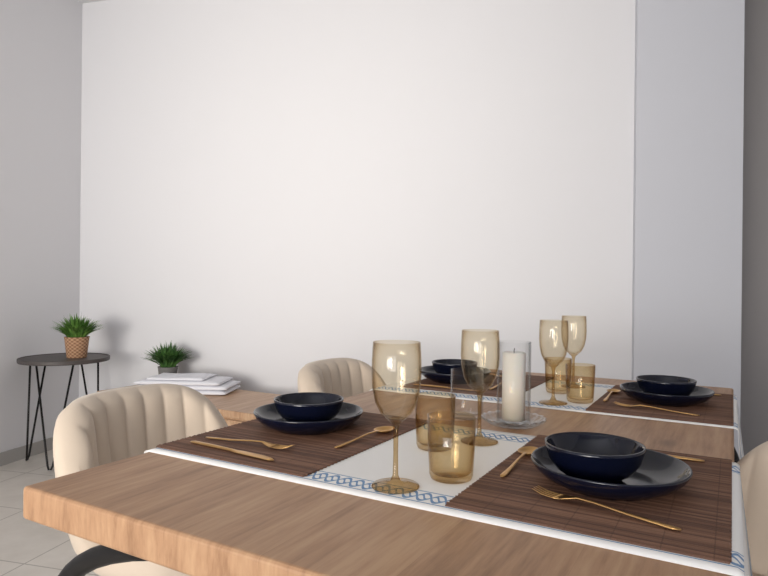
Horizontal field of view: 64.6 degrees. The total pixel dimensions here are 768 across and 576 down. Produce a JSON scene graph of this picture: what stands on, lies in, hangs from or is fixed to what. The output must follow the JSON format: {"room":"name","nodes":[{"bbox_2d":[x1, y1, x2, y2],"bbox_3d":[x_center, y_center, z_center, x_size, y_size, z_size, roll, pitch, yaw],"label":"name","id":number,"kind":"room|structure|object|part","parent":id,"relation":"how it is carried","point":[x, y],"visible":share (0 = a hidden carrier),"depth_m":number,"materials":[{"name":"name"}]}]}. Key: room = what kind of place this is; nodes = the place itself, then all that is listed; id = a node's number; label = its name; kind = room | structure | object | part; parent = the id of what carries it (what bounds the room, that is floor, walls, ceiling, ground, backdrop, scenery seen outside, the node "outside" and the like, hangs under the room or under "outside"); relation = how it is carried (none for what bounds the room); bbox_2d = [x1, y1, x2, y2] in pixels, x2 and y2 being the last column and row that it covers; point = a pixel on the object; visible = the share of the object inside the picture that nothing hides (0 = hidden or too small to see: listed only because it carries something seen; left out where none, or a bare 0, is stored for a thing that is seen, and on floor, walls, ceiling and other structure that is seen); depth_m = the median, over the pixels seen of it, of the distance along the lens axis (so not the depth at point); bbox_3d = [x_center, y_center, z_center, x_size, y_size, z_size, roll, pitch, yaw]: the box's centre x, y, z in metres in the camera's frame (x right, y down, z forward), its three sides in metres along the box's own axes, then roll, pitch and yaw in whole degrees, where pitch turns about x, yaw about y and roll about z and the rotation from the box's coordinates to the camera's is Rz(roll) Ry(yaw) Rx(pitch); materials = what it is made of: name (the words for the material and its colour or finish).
{"room":"dining room","nodes":[
{"label":"dining room","id":0,"kind":"room"},
{"bbox_2d":[0,0,81,452],"bbox_3d":[-2.879,-0.451,1.171,0.100,2.950,6.300,1,0,15],"label":"wall","id":1,"kind":"structure","parent":0,"point":[41,40],"depth_m":3.76,"materials":[{"name":"paint"}]},
{"bbox_2d":[0,437,52,465],"bbox_3d":[-2.840,0.987,1.158,0.012,0.075,6.100,1,0,15],"label":"baseboard","id":2,"kind":"structure","parent":1,"relation":"attached to","point":[6,457],"depth_m":3.65,"materials":[{"name":"tile"}]},
{"bbox_2d":[0,449,99,575],"bbox_3d":[-0.095,1.102,0.846,5.680,0.100,7.100,1,0,15],"label":"floor","id":3,"kind":"structure","parent":0,"point":[27,547],"depth_m":2.55,"materials":[{"name":"tile"}]},
{"bbox_2d":[16,353,109,469],"bbox_3d":[-1.909,0.719,3.630,0.494,0.615,0.494,1,0,30],"label":"side table","id":4,"kind":"object","parent":3,"relation":"on","point":[53,359],"visible":0.9,"depth_m":3.54,"materials":[{"name":"black metal"}]},
{"bbox_2d":[52,314,102,357],"bbox_3d":[-1.833,0.277,3.635,0.316,0.278,0.326,1,0,-38],"label":"potted grass plant","id":5,"kind":"object","parent":4,"relation":"on","point":[76,331],"visible":1,"depth_m":3.59,"materials":[{"name":"green plant"}]},
{"bbox_3d":[-1.837,0.353,3.637,0.140,0.124,0.140,1,0,15],"label":"pot","id":6,"kind":"part","parent":5,"relation":"part of","materials":[{"name":"beige wicker"}]},
{"bbox_2d":[53,384,227,575],"bbox_3d":[-0.496,0.659,1.509,0.538,0.780,0.517,1,0,30],"label":"dining chair","id":7,"kind":"object","parent":3,"relation":"on","point":[95,429],"visible":0.37,"depth_m":1.54,"materials":[{"name":"beige fabric"}]},
{"bbox_3d":[-0.453,0.601,1.482,0.430,0.115,0.430,1,0,30],"label":"seat","id":8,"kind":"part","parent":7,"relation":"part of","materials":[{"name":"beige fabric"}]},
{"bbox_2d":[97,384,279,425],"bbox_3d":[-0.928,0.816,3.321,1.350,0.450,0.480,1,0,30],"label":"sideboard","id":9,"kind":"object","parent":3,"relation":"on","point":[237,406],"visible":0.04,"depth_m":3.14,"materials":[{"name":"brown wood"}]},
{"bbox_2d":[134,373,239,394],"bbox_3d":[-1.121,0.543,3.473,0.531,0.092,0.270,1,0,4],"label":"books","id":10,"kind":"object","parent":9,"relation":"on","point":[204,383],"visible":0.77,"depth_m":3.37,"materials":[{"name":"paper"}]},
{"bbox_2d":[140,342,193,374],"bbox_3d":[-1.322,0.452,3.721,0.323,0.269,0.351,1,0,15],"label":"potted shrub plant","id":11,"kind":"object","parent":10,"relation":"on","point":[168,358],"visible":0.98,"depth_m":3.68,"materials":[{"name":"green plant"}]},
{"bbox_2d":[158,366,177,374],"bbox_3d":[-1.324,0.533,3.722,0.120,0.106,0.120,1,0,15],"label":"pot","id":12,"kind":"object","parent":11,"relation":"attached to","point":[161,369],"depth_m":3.68,"materials":[{"name":"grey ceramic"}]},
{"bbox_2d":[298,358,385,397],"bbox_3d":[-0.024,0.663,2.183,0.538,0.780,0.517,1,0,30],"label":"dining chair","id":13,"kind":"object","parent":3,"relation":"on","point":[344,377],"visible":0.3,"depth_m":2.30,"materials":[{"name":"beige fabric"}]},
{"bbox_2d":[23,369,739,575],"bbox_3d":[0.270,0.682,1.408,0.982,0.754,1.670,1,0,30],"label":"dining table","id":14,"kind":"object","parent":3,"relation":"on","point":[188,517],"visible":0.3,"depth_m":0.81,"materials":[{"name":"brown wood"}]},
{"bbox_2d":[144,422,752,575],"bbox_3d":[0.092,0.408,1.089,0.992,0.212,0.491,1,0,30],"label":"table runner","id":15,"kind":"object","parent":14,"relation":"on","point":[400,456],"visible":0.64,"depth_m":0.98,"materials":[{"name":"fabric"}]},
{"bbox_2d":[156,412,431,476],"bbox_3d":[-0.159,0.297,1.252,0.346,0.003,0.470,1,0,30],"label":"placemat","id":16,"kind":"object","parent":15,"relation":"on","point":[309,454],"visible":0.67,"depth_m":1.15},
{"bbox_2d":[190,441,273,460],"bbox_3d":[-0.275,0.291,1.096,0.215,0.005,0.018,1,0,34],"label":"butter knife","id":17,"kind":"object","parent":16,"relation":"on","point":[195,442],"visible":1,"depth_m":1.09,"materials":[{"name":"gold metal"}]},
{"bbox_2d":[205,437,292,448],"bbox_3d":[-0.257,0.289,1.144,0.200,0.010,0.023,1,0,26],"label":"fork","id":18,"kind":"object","parent":16,"relation":"on","point":[271,445],"visible":1,"depth_m":1.13,"materials":[{"name":"gold metal"}]},
{"bbox_2d":[253,402,362,434],"bbox_3d":[-0.160,0.278,1.293,0.231,0.036,0.231,1,0,15],"label":"dinner plate","id":19,"kind":"object","parent":16,"relation":"on","point":[267,415],"visible":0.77,"depth_m":1.22,"materials":[{"name":"blue ceramic"}]},
{"bbox_2d":[274,392,343,421],"bbox_3d":[-0.160,0.260,1.293,0.148,0.052,0.148,1,0,15],"label":"bowl","id":20,"kind":"object","parent":19,"relation":"on","point":[303,406],"visible":0.8,"depth_m":1.25,"materials":[{"name":"blue ceramic"}]},
{"bbox_2d":[334,426,394,447],"bbox_3d":[-0.037,0.292,1.196,0.037,0.010,0.185,1,0,35],"label":"spoon","id":21,"kind":"object","parent":16,"relation":"on","point":[383,429],"visible":1,"depth_m":1.23,"materials":[{"name":"gold metal"}]},
{"bbox_2d":[371,341,421,492],"bbox_3d":[0.018,0.191,0.922,0.076,0.220,0.076,1,0,15],"label":"wine glass","id":22,"kind":"object","parent":15,"relation":"on","point":[388,479],"visible":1,"depth_m":0.93,"materials":[{"name":"glass"}]},
{"bbox_2d":[415,394,455,451],"bbox_3d":[0.096,0.252,1.146,0.077,0.100,0.077,1,0,15],"label":"glass tumbler","id":23,"kind":"object","parent":15,"relation":"on","point":[415,394],"visible":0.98,"depth_m":1.14,"materials":[{"name":"yellow glass"}]},
{"bbox_2d":[427,411,475,483],"bbox_3d":[0.107,0.252,0.964,0.077,0.100,0.077,1,0,15],"label":"glass tumbler","id":24,"kind":"object","parent":15,"relation":"on","point":[428,417],"visible":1,"depth_m":0.95,"materials":[{"name":"glass"}]},
{"bbox_2d":[461,330,499,445],"bbox_3d":[0.188,0.193,1.196,0.076,0.220,0.076,1,0,15],"label":"wine glass","id":25,"kind":"object","parent":15,"relation":"on","point":[462,330],"visible":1,"depth_m":1.20,"materials":[{"name":"yellow glass"}]},
{"bbox_2d":[445,435,731,563],"bbox_3d":[0.350,0.303,0.960,0.346,0.003,0.470,1,0,30],"label":"placemat","id":26,"kind":"object","parent":15,"relation":"on","point":[702,508],"visible":0.78,"depth_m":0.83,"materials":[{"name":"brown wood"}]},
{"bbox_2d":[500,446,536,476],"bbox_3d":[0.230,0.295,1.038,0.037,0.010,0.185,1,0,29],"label":"spoon","id":27,"kind":"object","parent":26,"relation":"on","point":[527,450],"visible":0.78,"depth_m":1.06,"materials":[{"name":"gold metal"}]},
{"bbox_2d":[532,485,681,530],"bbox_3d":[0.294,0.294,0.819,0.200,0.010,0.023,1,0,43],"label":"fork","id":28,"kind":"object","parent":26,"relation":"on","point":[555,495],"depth_m":0.82,"materials":[{"name":"gold metal"}]},
{"bbox_2d":[531,445,692,500],"bbox_3d":[0.343,0.283,0.931,0.231,0.036,0.231,1,0,15],"label":"dinner plate","id":29,"kind":"object","parent":26,"relation":"on","point":[659,474],"visible":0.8,"depth_m":0.89,"materials":[{"name":"black ceramic"}]},
{"bbox_2d":[545,432,645,483],"bbox_3d":[0.324,0.265,0.940,0.148,0.052,0.148,1,0,15],"label":"bowl","id":30,"kind":"object","parent":29,"relation":"on","point":[598,457],"visible":0.94,"depth_m":0.91,"materials":[{"name":"blue ceramic"}]},
{"bbox_3d":[0.343,0.283,0.931,0.231,0.036,0.231,1,0,15],"label":"plate","id":31,"kind":"part","parent":29,"relation":"part of","materials":[{"name":"blue ceramic"}]},
{"bbox_2d":[667,454,704,461],"bbox_3d":[0.461,0.299,1.104,0.215,0.005,0.018,1,0,26],"label":"butter knife","id":32,"kind":"object","parent":26,"relation":"on","point":[675,456],"visible":0.27,"depth_m":1.06,"materials":[{"name":"gold metal"}]},
{"bbox_2d":[452,368,483,419],"bbox_3d":[0.195,0.248,1.430,0.076,0.112,0.076,1,0,30],"label":"glass holder","id":33,"kind":"object","parent":14,"relation":"on","point":[452,368],"visible":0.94,"depth_m":1.42,"materials":[{"name":"clear glass"}]},
{"bbox_2d":[482,410,544,429],"bbox_3d":[0.288,0.295,1.353,0.147,0.018,0.145,1,0,30],"label":"glass dish","id":34,"kind":"object","parent":14,"relation":"on","point":[540,422],"visible":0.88,"depth_m":1.32,"materials":[{"name":"clear glass"}]},
{"bbox_2d":[496,341,530,425],"bbox_3d":[0.289,0.209,1.353,0.074,0.180,0.074,1,0,30],"label":"candle holder","id":35,"kind":"object","parent":34,"relation":"on","point":[513,362],"visible":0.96,"depth_m":1.33,"materials":[{"name":"clear glass"}]},
{"bbox_2d":[502,351,525,421],"bbox_3d":[0.289,0.218,1.353,0.051,0.150,0.051,1,0,30],"label":"pillar candle","id":36,"kind":"object","parent":35,"relation":"on","point":[513,362],"depth_m":1.33,"materials":[{"name":"wax"}]},
{"bbox_2d":[369,375,743,458],"bbox_3d":[0.488,0.411,1.780,0.992,0.212,0.490,1,0,30],"label":"table runner","id":37,"kind":"object","parent":14,"relation":"on","point":[540,392],"visible":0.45,"depth_m":1.71,"materials":[{"name":"fabric"}]},
{"bbox_2d":[399,372,553,397],"bbox_3d":[0.312,0.301,1.956,0.353,0.003,0.460,1,0,30],"label":"placemat","id":38,"kind":"object","parent":37,"relation":"on","point":[492,379],"visible":0.59,"depth_m":1.86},
{"bbox_2d":[413,384,477,390],"bbox_3d":[0.184,0.295,1.808,0.215,0.005,0.018,1,0,31],"label":"butter knife","id":39,"kind":"object","parent":38,"relation":"on","point":[413,384],"visible":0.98,"depth_m":1.81,"materials":[{"name":"gold metal"}]},
{"bbox_2d":[419,365,490,383],"bbox_3d":[0.227,0.281,1.959,0.231,0.036,0.231,1,0,15],"label":"dinner plate","id":40,"kind":"object","parent":38,"relation":"on","point":[428,372],"visible":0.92,"depth_m":1.88,"materials":[{"name":"black ceramic"}]},
{"bbox_2d":[432,359,477,374],"bbox_3d":[0.227,0.263,1.959,0.148,0.052,0.148,1,0,15],"label":"bowl","id":41,"kind":"object","parent":40,"relation":"on","point":[441,366],"visible":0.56,"depth_m":1.91,"materials":[{"name":"blue ceramic"}]},
{"bbox_2d":[539,319,568,405],"bbox_3d":[0.448,0.195,1.607,0.076,0.220,0.076,1,0,15],"label":"wine glass","id":42,"kind":"object","parent":37,"relation":"on","point":[548,319],"visible":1,"depth_m":1.60,"materials":[{"name":"yellow glass"}]},
{"bbox_2d":[545,358,571,393],"bbox_3d":[0.508,0.255,1.775,0.077,0.100,0.077,1,0,15],"label":"glass tumbler","id":43,"kind":"object","parent":37,"relation":"on","point":[546,358],"visible":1,"depth_m":1.76,"materials":[{"name":"yellow glass"}]},
{"bbox_2d":[561,315,586,388],"bbox_3d":[0.586,0.196,1.880,0.076,0.220,0.076,1,0,15],"label":"wine glass","id":44,"kind":"object","parent":37,"relation":"on","point":[562,315],"visible":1,"depth_m":1.87,"materials":[{"name":"glass"}]},
{"bbox_2d":[565,364,595,403],"bbox_3d":[0.526,0.255,1.632,0.077,0.100,0.077,1,0,15],"label":"glass tumbler","id":45,"kind":"object","parent":37,"relation":"on","point":[565,364],"visible":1,"depth_m":1.62,"materials":[{"name":"yellow glass"}]},
{"bbox_2d":[586,385,733,425],"bbox_3d":[0.754,0.306,1.633,0.321,0.003,0.460,1,0,30],"label":"placemat","id":46,"kind":"object","parent":37,"relation":"on","point":[718,410],"visible":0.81,"depth_m":1.52,"materials":[{"name":"brown wood"}]},
{"bbox_2d":[603,389,620,400],"bbox_3d":[0.631,0.298,1.696,0.037,0.010,0.185,1,0,29],"label":"spoon","id":47,"kind":"object","parent":46,"relation":"on","point":[608,390],"visible":1,"depth_m":1.73,"materials":[{"name":"gold metal"}]},
{"bbox_2d":[613,401,699,415],"bbox_3d":[0.670,0.297,1.503,0.200,0.010,0.023,1,0,38],"label":"fork","id":48,"kind":"object","parent":46,"relation":"on","point":[618,403],"depth_m":1.50,"materials":[{"name":"gold metal"}]},
{"bbox_2d":[620,382,714,406],"bbox_3d":[0.754,0.286,1.627,0.231,0.036,0.231,1,0,15],"label":"dinner plate","id":49,"kind":"object","parent":46,"relation":"on","point":[699,395],"visible":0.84,"depth_m":1.55,"materials":[{"name":"black ceramic"}]},
{"bbox_2d":[636,375,696,395],"bbox_3d":[0.754,0.269,1.627,0.148,0.052,0.148,1,0,15],"label":"bowl","id":50,"kind":"object","parent":49,"relation":"on","point":[654,384],"visible":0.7,"depth_m":1.58,"materials":[{"name":"blue ceramic"}]},
{"bbox_3d":[0.754,0.286,1.627,0.231,0.036,0.231,1,0,15],"label":"plate","id":51,"kind":"part","parent":49,"relation":"part of","materials":[{"name":"blue ceramic"}]},
{"bbox_2d":[737,441,767,575],"bbox_3d":[0.616,0.671,1.081,0.538,0.780,0.517,1,0,6],"label":"dining chair","id":52,"kind":"object","parent":3,"relation":"on","point":[754,465],"visible":0.38,"depth_m":1.22,"materials":[{"name":"beige fabric"}]},
{"bbox_2d":[77,0,105,3],"bbox_3d":[-0.065,-1.948,0.842,5.680,0.100,7.100,1,0,15],"label":"ceiling","id":53,"kind":"structure","parent":0,"point":[81,1],"depth_m":4.07,"materials":[{"name":"paint"}]},
{"bbox_2d":[79,0,634,396],"bbox_3d":[-0.344,-0.428,3.717,3.500,2.950,0.120,1,0,15],"label":"wall","id":54,"kind":"structure","parent":0,"point":[270,189],"depth_m":3.60,"materials":[{"name":"paint"}]},
{"bbox_2d":[631,0,744,458],"bbox_3d":[1.649,-0.408,3.500,0.495,2.950,0.880,1,0,15],"label":"wall","id":55,"kind":"structure","parent":0,"point":[689,86],"depth_m":3.07,"materials":[{"name":"white paint"}]},
{"bbox_2d":[740,0,767,455],"bbox_3d":[2.701,-0.398,3.574,1.500,2.950,0.200,1,0,15],"label":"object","id":56,"kind":"structure","parent":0,"point":[754,310],"depth_m":3.60,"materials":[{"name":"grey"}]}
]}

